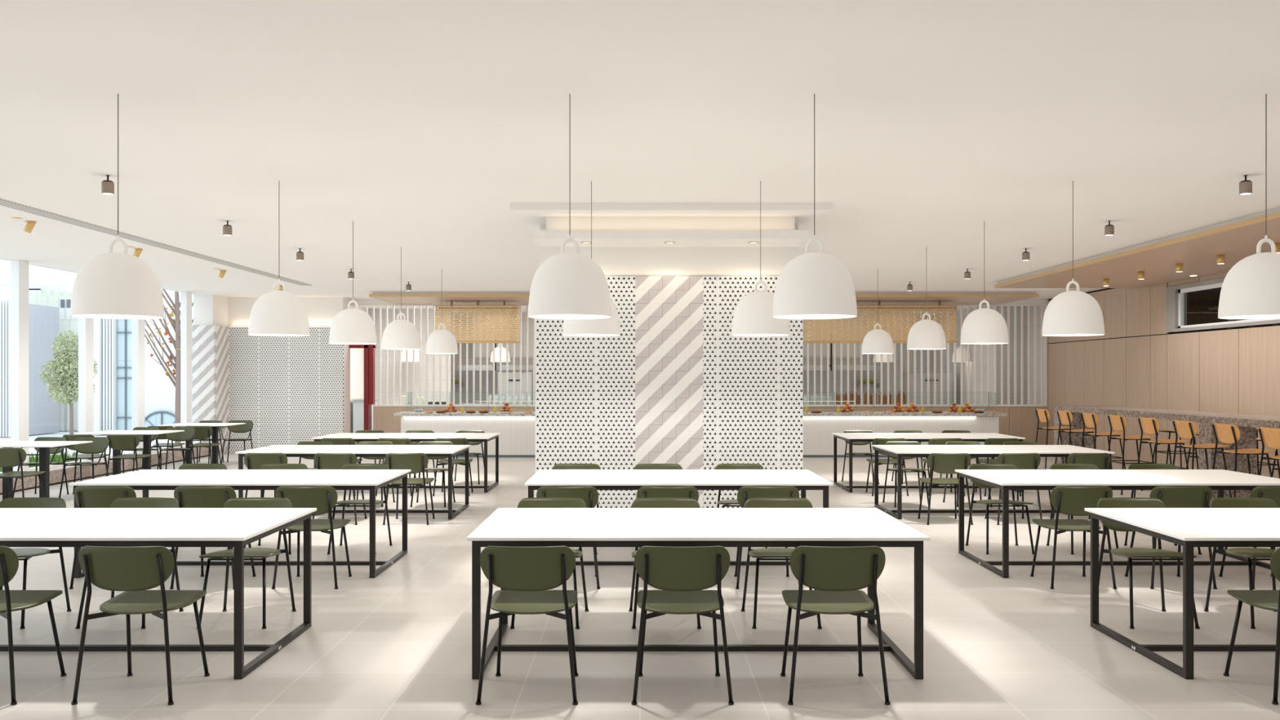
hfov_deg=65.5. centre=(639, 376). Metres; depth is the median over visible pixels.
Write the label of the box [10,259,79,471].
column
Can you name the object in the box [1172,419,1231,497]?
bar stool
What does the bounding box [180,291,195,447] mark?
column
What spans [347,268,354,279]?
ceiling spotlight
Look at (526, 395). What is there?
storage jar
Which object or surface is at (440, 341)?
pendant lamp
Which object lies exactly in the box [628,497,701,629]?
dining chair
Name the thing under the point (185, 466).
dining chair
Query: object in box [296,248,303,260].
ceiling spotlight
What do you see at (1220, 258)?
light
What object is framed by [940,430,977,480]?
dining chair
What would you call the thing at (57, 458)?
grass
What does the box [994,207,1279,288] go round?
soffit
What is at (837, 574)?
dining chair
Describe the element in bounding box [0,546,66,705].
dining chair
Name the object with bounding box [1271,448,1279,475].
bar stool
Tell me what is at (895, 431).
dining chair
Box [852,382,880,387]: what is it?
wall shelf
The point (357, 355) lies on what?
wall
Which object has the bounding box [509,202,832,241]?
soffit
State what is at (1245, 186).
ceiling spotlight
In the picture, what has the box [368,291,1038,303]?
soffit
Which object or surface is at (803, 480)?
dining table
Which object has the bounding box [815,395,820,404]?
storage jar
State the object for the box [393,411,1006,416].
countertop
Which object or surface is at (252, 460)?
dining chair
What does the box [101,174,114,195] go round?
ceiling spotlight
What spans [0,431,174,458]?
ground
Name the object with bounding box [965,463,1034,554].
dining chair
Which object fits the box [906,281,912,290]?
ceiling spotlight
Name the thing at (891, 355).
pendant lamp
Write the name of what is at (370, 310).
wall
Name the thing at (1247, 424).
countertop
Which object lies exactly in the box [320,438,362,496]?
dining chair
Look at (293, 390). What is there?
wall
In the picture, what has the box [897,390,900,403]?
bottle
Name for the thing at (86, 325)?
window
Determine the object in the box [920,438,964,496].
dining chair
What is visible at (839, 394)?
chopping board
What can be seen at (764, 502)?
dining chair
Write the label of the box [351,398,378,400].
countertop
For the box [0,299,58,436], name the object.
building
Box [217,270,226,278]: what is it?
spotlight
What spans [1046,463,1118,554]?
dining chair
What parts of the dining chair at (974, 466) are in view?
leg, leg, backrest, seat frame, seat, leg, leg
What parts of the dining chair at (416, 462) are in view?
leg, leg, seat frame, backrest, seat, leg, leg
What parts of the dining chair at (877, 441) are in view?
leg, leg, seat, backrest, leg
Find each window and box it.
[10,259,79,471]
[78,316,132,462]
[131,319,181,453]
[144,410,174,426]
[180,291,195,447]
[1165,277,1279,332]
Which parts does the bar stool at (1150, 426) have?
leg, backrest, leg, seat frame, seat, leg, leg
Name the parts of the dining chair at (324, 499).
leg, leg, seat frame, backrest, seat, leg, leg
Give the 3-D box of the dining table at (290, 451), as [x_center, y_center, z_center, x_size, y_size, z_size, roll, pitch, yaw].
[-3.275,1.217,11.610,2.420,0.750,1.170,0,0,0]
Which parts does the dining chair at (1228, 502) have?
leg, seat frame, backrest, seat, leg, leg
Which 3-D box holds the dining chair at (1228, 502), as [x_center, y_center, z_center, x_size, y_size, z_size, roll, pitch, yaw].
[4.070,1.208,6.521,0.497,0.768,0.507,0,0,0]
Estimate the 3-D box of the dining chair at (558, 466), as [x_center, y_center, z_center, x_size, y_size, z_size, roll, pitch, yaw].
[-0.597,1.208,9.140,0.497,0.768,0.507,0,0,1]
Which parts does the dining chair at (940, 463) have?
leg, leg, seat, backrest, seat frame, leg, leg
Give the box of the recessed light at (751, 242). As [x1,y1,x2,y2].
[748,241,759,244]
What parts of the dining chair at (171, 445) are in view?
backrest, leg, seat frame, seat, leg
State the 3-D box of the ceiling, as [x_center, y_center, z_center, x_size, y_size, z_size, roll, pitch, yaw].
[-0.045,-1.738,11.650,17.850,0.200,31.300,0,0,0]
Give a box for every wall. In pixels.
[191,294,228,455]
[227,297,350,453]
[350,306,365,444]
[368,308,451,404]
[373,406,1047,444]
[451,312,905,370]
[451,315,933,404]
[535,224,803,507]
[933,306,1027,404]
[1030,272,1279,478]
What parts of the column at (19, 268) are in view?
post, sill frame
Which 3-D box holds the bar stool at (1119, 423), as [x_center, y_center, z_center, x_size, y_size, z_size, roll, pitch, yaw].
[6.715,1.061,13.600,0.536,1.061,0.527,0,0,0]
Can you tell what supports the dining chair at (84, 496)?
on the floor
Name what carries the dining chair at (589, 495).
on the floor
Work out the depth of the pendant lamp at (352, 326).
10.34 m
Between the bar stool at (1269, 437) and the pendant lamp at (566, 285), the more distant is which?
the bar stool at (1269, 437)
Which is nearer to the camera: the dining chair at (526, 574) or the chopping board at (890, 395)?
the dining chair at (526, 574)
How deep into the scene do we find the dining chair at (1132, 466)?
9.36 m
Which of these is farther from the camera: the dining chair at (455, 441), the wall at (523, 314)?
the wall at (523, 314)
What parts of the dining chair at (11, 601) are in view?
leg, backrest, seat frame, seat, leg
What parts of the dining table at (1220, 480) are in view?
leg, floor rail, leg, apron frame, leg, floor rail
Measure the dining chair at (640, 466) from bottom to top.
0.768 m
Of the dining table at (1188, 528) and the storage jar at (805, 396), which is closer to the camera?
the dining table at (1188, 528)
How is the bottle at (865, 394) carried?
on the ledge
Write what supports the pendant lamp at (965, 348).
hanging from the ceiling
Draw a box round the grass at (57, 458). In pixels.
[0,449,78,471]
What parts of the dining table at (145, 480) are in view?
leg, leg, apron frame, leg, floor rail, leg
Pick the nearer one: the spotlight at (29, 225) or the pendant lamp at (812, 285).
the pendant lamp at (812, 285)
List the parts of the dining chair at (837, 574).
leg, leg, seat, backrest, seat frame, leg, leg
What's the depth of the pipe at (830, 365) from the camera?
24.88 m
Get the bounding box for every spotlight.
[23,221,35,233]
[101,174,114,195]
[133,248,142,257]
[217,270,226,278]
[222,220,231,235]
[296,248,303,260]
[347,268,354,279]
[405,281,411,290]
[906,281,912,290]
[964,268,970,279]
[1022,248,1029,260]
[1104,220,1114,235]
[1239,174,1252,195]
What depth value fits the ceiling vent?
11.68 m
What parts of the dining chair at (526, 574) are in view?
leg, leg, seat frame, backrest, seat, leg, leg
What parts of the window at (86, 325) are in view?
post, sill frame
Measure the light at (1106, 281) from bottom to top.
0.112 m
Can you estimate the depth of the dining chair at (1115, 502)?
6.70 m
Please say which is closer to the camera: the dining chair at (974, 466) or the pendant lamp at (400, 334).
the dining chair at (974, 466)
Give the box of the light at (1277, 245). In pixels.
[1275,243,1279,253]
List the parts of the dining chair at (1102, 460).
leg, backrest, leg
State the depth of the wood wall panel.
20.08 m
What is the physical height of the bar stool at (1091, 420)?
1.061 m
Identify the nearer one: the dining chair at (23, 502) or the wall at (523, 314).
the dining chair at (23, 502)
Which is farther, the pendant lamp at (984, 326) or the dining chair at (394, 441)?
the dining chair at (394, 441)
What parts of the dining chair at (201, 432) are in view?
leg, backrest, seat frame, seat, leg, leg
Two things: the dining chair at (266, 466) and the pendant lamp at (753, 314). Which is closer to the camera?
the pendant lamp at (753, 314)
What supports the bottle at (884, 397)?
on the ledge
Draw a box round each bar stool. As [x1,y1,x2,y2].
[1035,408,1074,469]
[1054,410,1097,463]
[1080,412,1125,469]
[1107,414,1155,494]
[1133,417,1190,497]
[1151,410,1199,469]
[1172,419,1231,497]
[1186,412,1231,468]
[1207,422,1275,507]
[1256,415,1279,478]
[1257,426,1279,475]
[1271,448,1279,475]
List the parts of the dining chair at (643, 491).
backrest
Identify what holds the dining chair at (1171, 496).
on the floor
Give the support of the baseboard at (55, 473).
attached to the wall at (210, 328)
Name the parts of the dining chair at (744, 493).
leg, leg, backrest, leg, leg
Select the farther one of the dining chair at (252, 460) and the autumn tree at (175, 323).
the autumn tree at (175, 323)
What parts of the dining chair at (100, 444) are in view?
leg, armrest, leg, seat, seat frame, backrest, leg, armrest, leg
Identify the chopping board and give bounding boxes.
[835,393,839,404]
[839,394,844,404]
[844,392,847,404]
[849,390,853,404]
[855,391,857,404]
[857,393,860,404]
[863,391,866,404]
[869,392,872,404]
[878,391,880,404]
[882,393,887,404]
[888,391,891,404]
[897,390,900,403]
[902,391,905,404]
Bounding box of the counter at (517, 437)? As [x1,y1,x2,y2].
[393,411,1006,457]
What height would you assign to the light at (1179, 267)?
0.112 m
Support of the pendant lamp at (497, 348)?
hanging from the ceiling
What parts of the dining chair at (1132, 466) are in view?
leg, backrest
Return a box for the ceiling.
[0,0,1279,315]
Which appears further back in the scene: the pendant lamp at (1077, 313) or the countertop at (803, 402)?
the countertop at (803, 402)
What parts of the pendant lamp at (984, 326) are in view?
handle, cord, lamp shade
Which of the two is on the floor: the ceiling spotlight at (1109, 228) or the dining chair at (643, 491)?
the dining chair at (643, 491)
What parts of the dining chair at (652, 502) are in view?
leg, seat, leg, backrest, leg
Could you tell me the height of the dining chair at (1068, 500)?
0.768 m
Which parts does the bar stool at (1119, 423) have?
leg, backrest, leg, seat frame, seat, leg, leg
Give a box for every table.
[0,440,93,499]
[0,507,316,679]
[68,469,411,577]
[75,430,184,475]
[155,422,245,463]
[235,444,471,519]
[311,432,500,492]
[466,507,929,679]
[524,469,832,564]
[831,432,1025,492]
[871,444,1115,519]
[955,469,1279,577]
[1084,507,1279,679]
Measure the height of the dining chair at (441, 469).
0.768 m
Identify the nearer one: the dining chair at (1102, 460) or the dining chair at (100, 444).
the dining chair at (1102, 460)
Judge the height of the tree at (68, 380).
2.732 m
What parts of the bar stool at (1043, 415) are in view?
leg, backrest, leg, seat frame, seat, leg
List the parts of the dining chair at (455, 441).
leg, leg, seat frame, backrest, seat, leg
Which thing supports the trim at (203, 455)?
attached to the wall at (210, 328)
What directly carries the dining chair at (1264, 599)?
on the floor
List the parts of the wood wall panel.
plate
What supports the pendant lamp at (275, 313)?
hanging from the ceiling
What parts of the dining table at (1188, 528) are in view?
leg, floor rail, apron frame, leg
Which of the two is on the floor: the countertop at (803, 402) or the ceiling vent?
the countertop at (803, 402)
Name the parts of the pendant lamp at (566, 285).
lamp shade, handle, cord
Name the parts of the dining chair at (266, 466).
leg, backrest, leg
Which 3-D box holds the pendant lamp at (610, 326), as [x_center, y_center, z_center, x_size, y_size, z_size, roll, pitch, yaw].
[-0.407,-0.991,8.360,0.485,1.294,0.485,0,0,0]
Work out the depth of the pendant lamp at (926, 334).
12.46 m
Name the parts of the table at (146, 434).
post, post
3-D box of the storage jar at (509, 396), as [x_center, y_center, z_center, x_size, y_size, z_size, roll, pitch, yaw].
[-2.846,0.517,21.600,0.104,0.220,0.102,0,0,0]
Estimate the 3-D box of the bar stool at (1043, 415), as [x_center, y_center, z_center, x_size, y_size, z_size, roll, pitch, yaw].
[6.715,1.061,16.120,0.536,1.061,0.527,0,0,0]
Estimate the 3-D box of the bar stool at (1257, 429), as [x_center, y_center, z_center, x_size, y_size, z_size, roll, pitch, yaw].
[8.205,1.061,13.360,0.536,1.061,0.527,0,0,0]
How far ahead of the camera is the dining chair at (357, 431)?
15.13 m
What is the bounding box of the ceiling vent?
[0,198,312,285]
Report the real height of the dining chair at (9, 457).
0.768 m
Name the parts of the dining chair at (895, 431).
leg, backrest, leg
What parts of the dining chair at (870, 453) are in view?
leg, backrest, seat frame, seat, leg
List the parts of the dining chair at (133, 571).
leg, seat frame, backrest, leg, seat, leg, leg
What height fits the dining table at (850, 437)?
0.750 m
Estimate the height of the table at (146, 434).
0.750 m
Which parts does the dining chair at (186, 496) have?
leg, leg, backrest, leg, leg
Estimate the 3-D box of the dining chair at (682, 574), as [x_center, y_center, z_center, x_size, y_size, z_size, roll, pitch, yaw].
[0.207,1.208,5.050,0.497,0.768,0.507,0,0,0]
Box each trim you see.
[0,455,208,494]
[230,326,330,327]
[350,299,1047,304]
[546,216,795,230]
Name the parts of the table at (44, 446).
post, post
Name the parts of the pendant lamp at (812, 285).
handle, cord, lamp shade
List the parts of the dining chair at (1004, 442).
backrest, leg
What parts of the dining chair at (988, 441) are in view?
seat, leg, backrest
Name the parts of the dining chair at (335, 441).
backrest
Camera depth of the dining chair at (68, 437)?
14.08 m
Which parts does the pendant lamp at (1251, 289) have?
lamp shade, handle, cord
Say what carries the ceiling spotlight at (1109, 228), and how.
attached to the ceiling
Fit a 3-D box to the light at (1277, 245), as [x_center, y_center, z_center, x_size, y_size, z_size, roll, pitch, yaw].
[7.350,-1.477,11.500,0.090,0.112,0.090,0,0,0]
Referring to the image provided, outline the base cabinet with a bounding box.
[351,398,378,443]
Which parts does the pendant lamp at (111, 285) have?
lamp shade, handle, cord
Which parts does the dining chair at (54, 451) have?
leg, leg, seat, seat frame, backrest, armrest, leg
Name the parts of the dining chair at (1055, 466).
leg, leg, backrest, leg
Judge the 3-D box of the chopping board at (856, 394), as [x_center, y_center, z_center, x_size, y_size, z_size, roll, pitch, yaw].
[4.687,0.484,21.600,0.090,0.285,0.024,0,0,-12]
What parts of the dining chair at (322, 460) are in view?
leg, backrest, leg, leg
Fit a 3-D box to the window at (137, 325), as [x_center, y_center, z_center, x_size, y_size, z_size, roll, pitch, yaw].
[-8.845,-0.123,18.345,0.190,3.030,1.950,0,0,0]
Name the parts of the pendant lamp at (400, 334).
lamp shade, handle, cord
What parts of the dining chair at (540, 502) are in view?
leg, backrest, seat, leg, leg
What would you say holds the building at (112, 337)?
on the ground at (31, 437)
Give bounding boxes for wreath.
[416,396,424,404]
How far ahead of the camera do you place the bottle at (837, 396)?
21.54 m
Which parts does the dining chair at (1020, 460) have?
leg, leg, backrest, leg, leg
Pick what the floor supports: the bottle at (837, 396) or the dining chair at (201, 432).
the dining chair at (201, 432)
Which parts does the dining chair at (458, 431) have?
leg, seat frame, backrest, seat, leg, leg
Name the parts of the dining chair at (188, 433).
leg, armrest, leg, seat, seat frame, backrest, leg, armrest, leg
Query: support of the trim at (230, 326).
attached to the wall at (293, 390)
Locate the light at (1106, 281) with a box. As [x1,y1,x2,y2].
[1102,278,1109,286]
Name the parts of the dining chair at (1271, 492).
leg, leg, backrest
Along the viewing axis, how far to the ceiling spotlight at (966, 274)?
15.16 m
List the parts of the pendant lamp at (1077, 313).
handle, lamp shade, cord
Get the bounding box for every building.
[0,280,78,431]
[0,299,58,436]
[93,288,193,431]
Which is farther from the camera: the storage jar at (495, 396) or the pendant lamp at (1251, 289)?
the storage jar at (495, 396)
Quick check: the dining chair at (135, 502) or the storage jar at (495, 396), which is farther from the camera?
the storage jar at (495, 396)
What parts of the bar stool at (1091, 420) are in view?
leg, backrest, leg, seat frame, seat, leg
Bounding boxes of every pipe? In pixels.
[492,337,496,370]
[829,334,831,370]
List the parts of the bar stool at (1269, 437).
leg, backrest, seat frame, seat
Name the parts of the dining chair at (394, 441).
backrest, leg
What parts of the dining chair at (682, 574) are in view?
leg, leg, seat, seat frame, backrest, leg, leg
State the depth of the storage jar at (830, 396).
21.55 m
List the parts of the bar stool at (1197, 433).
leg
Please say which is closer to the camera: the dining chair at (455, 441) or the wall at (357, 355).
the dining chair at (455, 441)
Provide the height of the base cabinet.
1.070 m
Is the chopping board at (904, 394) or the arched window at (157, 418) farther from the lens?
the arched window at (157, 418)
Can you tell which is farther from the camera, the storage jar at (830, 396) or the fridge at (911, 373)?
the fridge at (911, 373)
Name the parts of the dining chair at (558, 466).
backrest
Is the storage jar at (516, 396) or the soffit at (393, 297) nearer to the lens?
the soffit at (393, 297)
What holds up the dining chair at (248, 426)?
on the floor
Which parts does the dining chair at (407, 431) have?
backrest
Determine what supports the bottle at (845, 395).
on the ledge
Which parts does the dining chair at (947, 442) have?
leg, leg, backrest, leg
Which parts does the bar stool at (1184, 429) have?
leg, backrest, leg, seat frame, seat, leg, leg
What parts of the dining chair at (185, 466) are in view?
backrest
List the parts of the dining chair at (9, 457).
leg, backrest, seat frame, leg, seat, leg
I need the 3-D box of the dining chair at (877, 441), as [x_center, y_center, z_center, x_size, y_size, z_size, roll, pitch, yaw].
[3.320,1.208,13.440,0.497,0.768,0.507,0,0,-1]
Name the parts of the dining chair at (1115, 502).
leg, backrest, leg, seat frame, seat, leg, leg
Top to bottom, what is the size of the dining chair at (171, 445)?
0.768 m
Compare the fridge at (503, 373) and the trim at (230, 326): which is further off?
the fridge at (503, 373)
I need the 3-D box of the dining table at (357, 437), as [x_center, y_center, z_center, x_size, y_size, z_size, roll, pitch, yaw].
[-3.275,1.217,14.170,2.420,0.750,1.170,0,0,0]
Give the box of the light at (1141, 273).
[1137,271,1144,279]
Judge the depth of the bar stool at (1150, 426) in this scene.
12.69 m
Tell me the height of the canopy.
0.847 m
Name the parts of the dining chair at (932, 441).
leg, leg, backrest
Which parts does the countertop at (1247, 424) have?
leg, leg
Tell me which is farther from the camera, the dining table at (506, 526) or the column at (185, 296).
the column at (185, 296)
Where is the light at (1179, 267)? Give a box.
[1175,263,1182,271]
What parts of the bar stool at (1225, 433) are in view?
leg, backrest, leg, seat frame, seat, leg, leg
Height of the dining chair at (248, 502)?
0.768 m
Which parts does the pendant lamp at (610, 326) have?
lamp shade, cord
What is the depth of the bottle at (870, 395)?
21.59 m
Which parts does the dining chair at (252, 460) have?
leg, backrest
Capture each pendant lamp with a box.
[70,93,164,319]
[248,278,309,336]
[328,221,376,344]
[381,247,420,349]
[401,306,419,361]
[425,322,457,354]
[490,343,510,362]
[528,93,611,319]
[562,181,620,336]
[731,181,790,336]
[772,93,857,319]
[861,322,893,354]
[875,353,893,362]
[906,311,946,349]
[951,344,971,362]
[960,221,1008,344]
[1041,181,1104,336]
[1217,93,1279,319]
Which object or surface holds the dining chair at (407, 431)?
on the floor
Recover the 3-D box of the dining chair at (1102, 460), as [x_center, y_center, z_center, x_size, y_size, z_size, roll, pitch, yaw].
[4.820,1.208,10.880,0.497,0.768,0.507,0,0,0]
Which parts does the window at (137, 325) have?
post, sill frame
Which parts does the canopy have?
plate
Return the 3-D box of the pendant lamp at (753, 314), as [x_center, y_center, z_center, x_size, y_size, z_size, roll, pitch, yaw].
[1.013,-0.991,8.360,0.485,1.294,0.485,0,0,0]
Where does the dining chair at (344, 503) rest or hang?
on the floor
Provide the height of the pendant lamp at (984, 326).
1.294 m
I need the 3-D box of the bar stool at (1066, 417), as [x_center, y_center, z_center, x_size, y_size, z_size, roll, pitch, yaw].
[6.715,1.061,15.280,0.536,1.061,0.527,0,0,0]
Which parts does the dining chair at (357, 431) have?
backrest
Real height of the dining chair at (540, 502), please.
0.768 m
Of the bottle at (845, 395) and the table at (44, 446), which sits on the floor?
the table at (44, 446)
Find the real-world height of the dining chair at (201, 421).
0.768 m
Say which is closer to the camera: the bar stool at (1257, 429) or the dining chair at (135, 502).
the dining chair at (135, 502)
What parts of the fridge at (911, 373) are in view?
door, door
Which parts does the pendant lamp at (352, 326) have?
lamp shade, handle, cord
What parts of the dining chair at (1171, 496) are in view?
leg, leg, leg, backrest, leg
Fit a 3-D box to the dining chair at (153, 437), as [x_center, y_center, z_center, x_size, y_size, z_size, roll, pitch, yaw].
[-7.969,1.208,15.830,0.545,0.768,0.507,0,0,6]
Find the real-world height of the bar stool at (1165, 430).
1.061 m
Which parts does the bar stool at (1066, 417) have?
leg, backrest, leg, seat frame, seat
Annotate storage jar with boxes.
[488,395,492,404]
[494,395,497,404]
[501,395,504,404]
[508,395,511,404]
[515,395,517,404]
[519,395,524,404]
[524,395,529,404]
[804,395,807,404]
[809,395,813,404]
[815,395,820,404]
[822,395,826,404]
[829,395,831,404]
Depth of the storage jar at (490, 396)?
21.56 m
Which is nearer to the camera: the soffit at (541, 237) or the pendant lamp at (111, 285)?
the pendant lamp at (111, 285)
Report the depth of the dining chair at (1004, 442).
12.57 m
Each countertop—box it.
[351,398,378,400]
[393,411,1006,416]
[461,402,493,404]
[803,402,906,404]
[1053,405,1279,498]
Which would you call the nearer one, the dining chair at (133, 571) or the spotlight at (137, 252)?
the dining chair at (133, 571)
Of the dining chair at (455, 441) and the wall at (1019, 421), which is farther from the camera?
the wall at (1019, 421)
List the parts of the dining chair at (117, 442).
leg, backrest, leg, seat frame, seat, leg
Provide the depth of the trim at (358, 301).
21.20 m
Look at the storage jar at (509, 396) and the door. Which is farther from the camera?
the storage jar at (509, 396)
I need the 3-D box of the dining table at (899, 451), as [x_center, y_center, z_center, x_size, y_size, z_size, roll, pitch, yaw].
[4.050,1.217,11.610,2.420,0.750,1.170,0,0,0]
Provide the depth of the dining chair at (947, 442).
12.56 m
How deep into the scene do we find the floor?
5.91 m
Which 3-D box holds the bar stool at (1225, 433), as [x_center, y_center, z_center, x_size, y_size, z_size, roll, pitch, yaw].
[6.715,1.061,11.080,0.536,1.061,0.527,0,0,0]
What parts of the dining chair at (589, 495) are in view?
backrest, leg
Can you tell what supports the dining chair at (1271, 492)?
on the floor
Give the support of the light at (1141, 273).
attached to the soffit at (1237, 239)
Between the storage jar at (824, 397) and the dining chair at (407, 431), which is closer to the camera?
the dining chair at (407, 431)
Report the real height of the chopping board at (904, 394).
0.285 m
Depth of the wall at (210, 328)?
19.95 m
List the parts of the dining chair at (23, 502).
leg, seat, backrest, seat frame, leg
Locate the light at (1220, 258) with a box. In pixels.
[1216,254,1224,264]
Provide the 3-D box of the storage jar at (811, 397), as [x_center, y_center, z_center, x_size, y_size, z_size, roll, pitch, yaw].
[3.730,0.517,21.600,0.104,0.220,0.102,0,0,0]
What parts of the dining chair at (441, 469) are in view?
leg, leg, seat frame, backrest, seat, leg, leg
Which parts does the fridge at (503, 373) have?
door, door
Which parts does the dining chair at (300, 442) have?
backrest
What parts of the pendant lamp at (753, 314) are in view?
cord, lamp shade, handle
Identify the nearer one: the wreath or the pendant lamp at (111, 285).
the pendant lamp at (111, 285)
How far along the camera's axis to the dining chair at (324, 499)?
7.46 m
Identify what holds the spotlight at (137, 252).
attached to the ceiling
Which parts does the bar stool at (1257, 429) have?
leg, leg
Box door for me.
[349,344,376,430]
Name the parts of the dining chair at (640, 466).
backrest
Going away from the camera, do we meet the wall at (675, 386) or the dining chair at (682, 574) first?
the dining chair at (682, 574)
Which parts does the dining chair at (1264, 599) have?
leg, seat, backrest, leg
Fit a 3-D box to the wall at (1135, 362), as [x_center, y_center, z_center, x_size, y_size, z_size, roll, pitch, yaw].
[8.740,-0.023,11.500,0.120,3.230,31.000,0,0,0]
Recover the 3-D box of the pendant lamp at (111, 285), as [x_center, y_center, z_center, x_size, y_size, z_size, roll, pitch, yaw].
[-3.030,-0.991,5.780,0.485,1.294,0.485,0,0,0]
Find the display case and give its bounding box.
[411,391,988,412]
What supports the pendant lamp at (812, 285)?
hanging from the ceiling
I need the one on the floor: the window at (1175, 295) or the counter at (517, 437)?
the counter at (517, 437)
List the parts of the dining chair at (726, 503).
leg, seat, seat frame, backrest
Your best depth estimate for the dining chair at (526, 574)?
4.85 m
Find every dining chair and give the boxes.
[0,448,44,497]
[0,497,71,629]
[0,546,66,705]
[13,436,69,497]
[58,436,109,497]
[59,434,108,488]
[69,486,136,589]
[71,545,209,705]
[75,497,183,629]
[106,434,151,476]
[120,426,160,471]
[147,426,185,469]
[156,426,195,469]
[169,486,256,589]
[178,463,226,554]
[184,426,222,463]
[192,420,224,463]
[196,497,296,629]
[221,420,253,464]
[244,453,287,497]
[244,463,307,554]
[271,486,351,589]
[297,441,333,469]
[311,453,367,524]
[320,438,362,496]
[327,463,392,554]
[347,441,395,506]
[355,430,384,463]
[375,438,417,496]
[382,453,435,524]
[405,430,436,484]
[409,441,455,506]
[432,438,473,496]
[452,430,484,484]
[475,546,577,705]
[510,497,588,629]
[536,486,599,589]
[551,463,600,554]
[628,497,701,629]
[631,546,733,705]
[633,463,682,547]
[636,486,698,577]
[715,463,767,547]
[733,486,799,589]
[741,497,822,629]
[780,546,890,705]
[841,430,879,484]
[865,438,908,496]
[882,441,928,506]
[891,430,929,484]
[917,453,973,524]
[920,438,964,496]
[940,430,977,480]
[942,441,991,506]
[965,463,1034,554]
[974,438,1022,496]
[984,453,1042,524]
[1000,441,1051,506]
[1030,486,1116,589]
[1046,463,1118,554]
[1052,453,1110,519]
[1096,497,1199,629]
[1124,463,1201,554]
[1124,486,1217,589]
[1204,497,1278,629]
[1218,486,1279,589]
[1223,546,1279,705]
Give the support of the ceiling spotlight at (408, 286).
attached to the ceiling
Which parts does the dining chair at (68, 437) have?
leg, backrest, leg, seat frame, seat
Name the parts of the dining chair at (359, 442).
leg, backrest, leg, leg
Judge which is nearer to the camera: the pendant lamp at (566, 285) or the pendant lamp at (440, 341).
the pendant lamp at (566, 285)
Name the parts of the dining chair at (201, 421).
leg, backrest, leg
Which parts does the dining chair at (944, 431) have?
backrest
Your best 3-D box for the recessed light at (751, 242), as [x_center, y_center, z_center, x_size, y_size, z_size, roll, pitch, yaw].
[1.135,-1.330,9.930,0.112,0.006,0.112,0,0,0]
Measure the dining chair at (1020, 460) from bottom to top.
0.768 m
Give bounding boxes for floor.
[0,453,1279,719]
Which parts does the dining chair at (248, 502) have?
leg, leg, seat, seat frame, backrest, leg, leg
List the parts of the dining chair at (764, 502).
leg, leg, seat frame, seat, backrest, leg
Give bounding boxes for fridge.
[497,371,535,404]
[902,371,953,404]
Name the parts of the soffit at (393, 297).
wood panel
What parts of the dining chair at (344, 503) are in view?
leg, leg, seat, seat frame, backrest, leg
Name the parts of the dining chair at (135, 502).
leg, leg, leg, backrest, leg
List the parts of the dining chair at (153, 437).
backrest, leg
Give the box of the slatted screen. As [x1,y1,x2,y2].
[350,304,1047,406]
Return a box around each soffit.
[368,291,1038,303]
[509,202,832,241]
[532,230,809,247]
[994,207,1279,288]
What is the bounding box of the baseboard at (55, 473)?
[0,447,208,493]
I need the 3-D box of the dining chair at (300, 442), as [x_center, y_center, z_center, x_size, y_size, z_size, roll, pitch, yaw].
[-4.100,1.208,12.351,0.497,0.768,0.507,0,0,1]
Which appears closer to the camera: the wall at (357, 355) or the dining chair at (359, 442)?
the dining chair at (359, 442)
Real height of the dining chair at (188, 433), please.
0.768 m
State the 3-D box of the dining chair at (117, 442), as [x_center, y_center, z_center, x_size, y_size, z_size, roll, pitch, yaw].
[-7.310,1.208,14.259,0.497,0.768,0.507,0,0,0]
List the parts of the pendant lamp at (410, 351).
lamp shade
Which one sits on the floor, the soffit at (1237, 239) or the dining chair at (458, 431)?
the dining chair at (458, 431)
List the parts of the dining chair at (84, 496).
leg, backrest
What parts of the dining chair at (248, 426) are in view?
leg, leg, seat, seat frame, backrest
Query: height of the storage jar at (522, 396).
0.220 m
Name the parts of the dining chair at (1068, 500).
leg, leg, seat, seat frame, backrest, leg, leg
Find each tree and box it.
[39,329,98,434]
[144,288,193,443]
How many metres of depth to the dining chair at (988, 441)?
13.22 m
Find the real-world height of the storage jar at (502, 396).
0.220 m
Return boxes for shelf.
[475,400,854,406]
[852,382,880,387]
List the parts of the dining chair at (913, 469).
leg, leg, backrest, seat frame, seat, leg, leg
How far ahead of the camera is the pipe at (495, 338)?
24.88 m

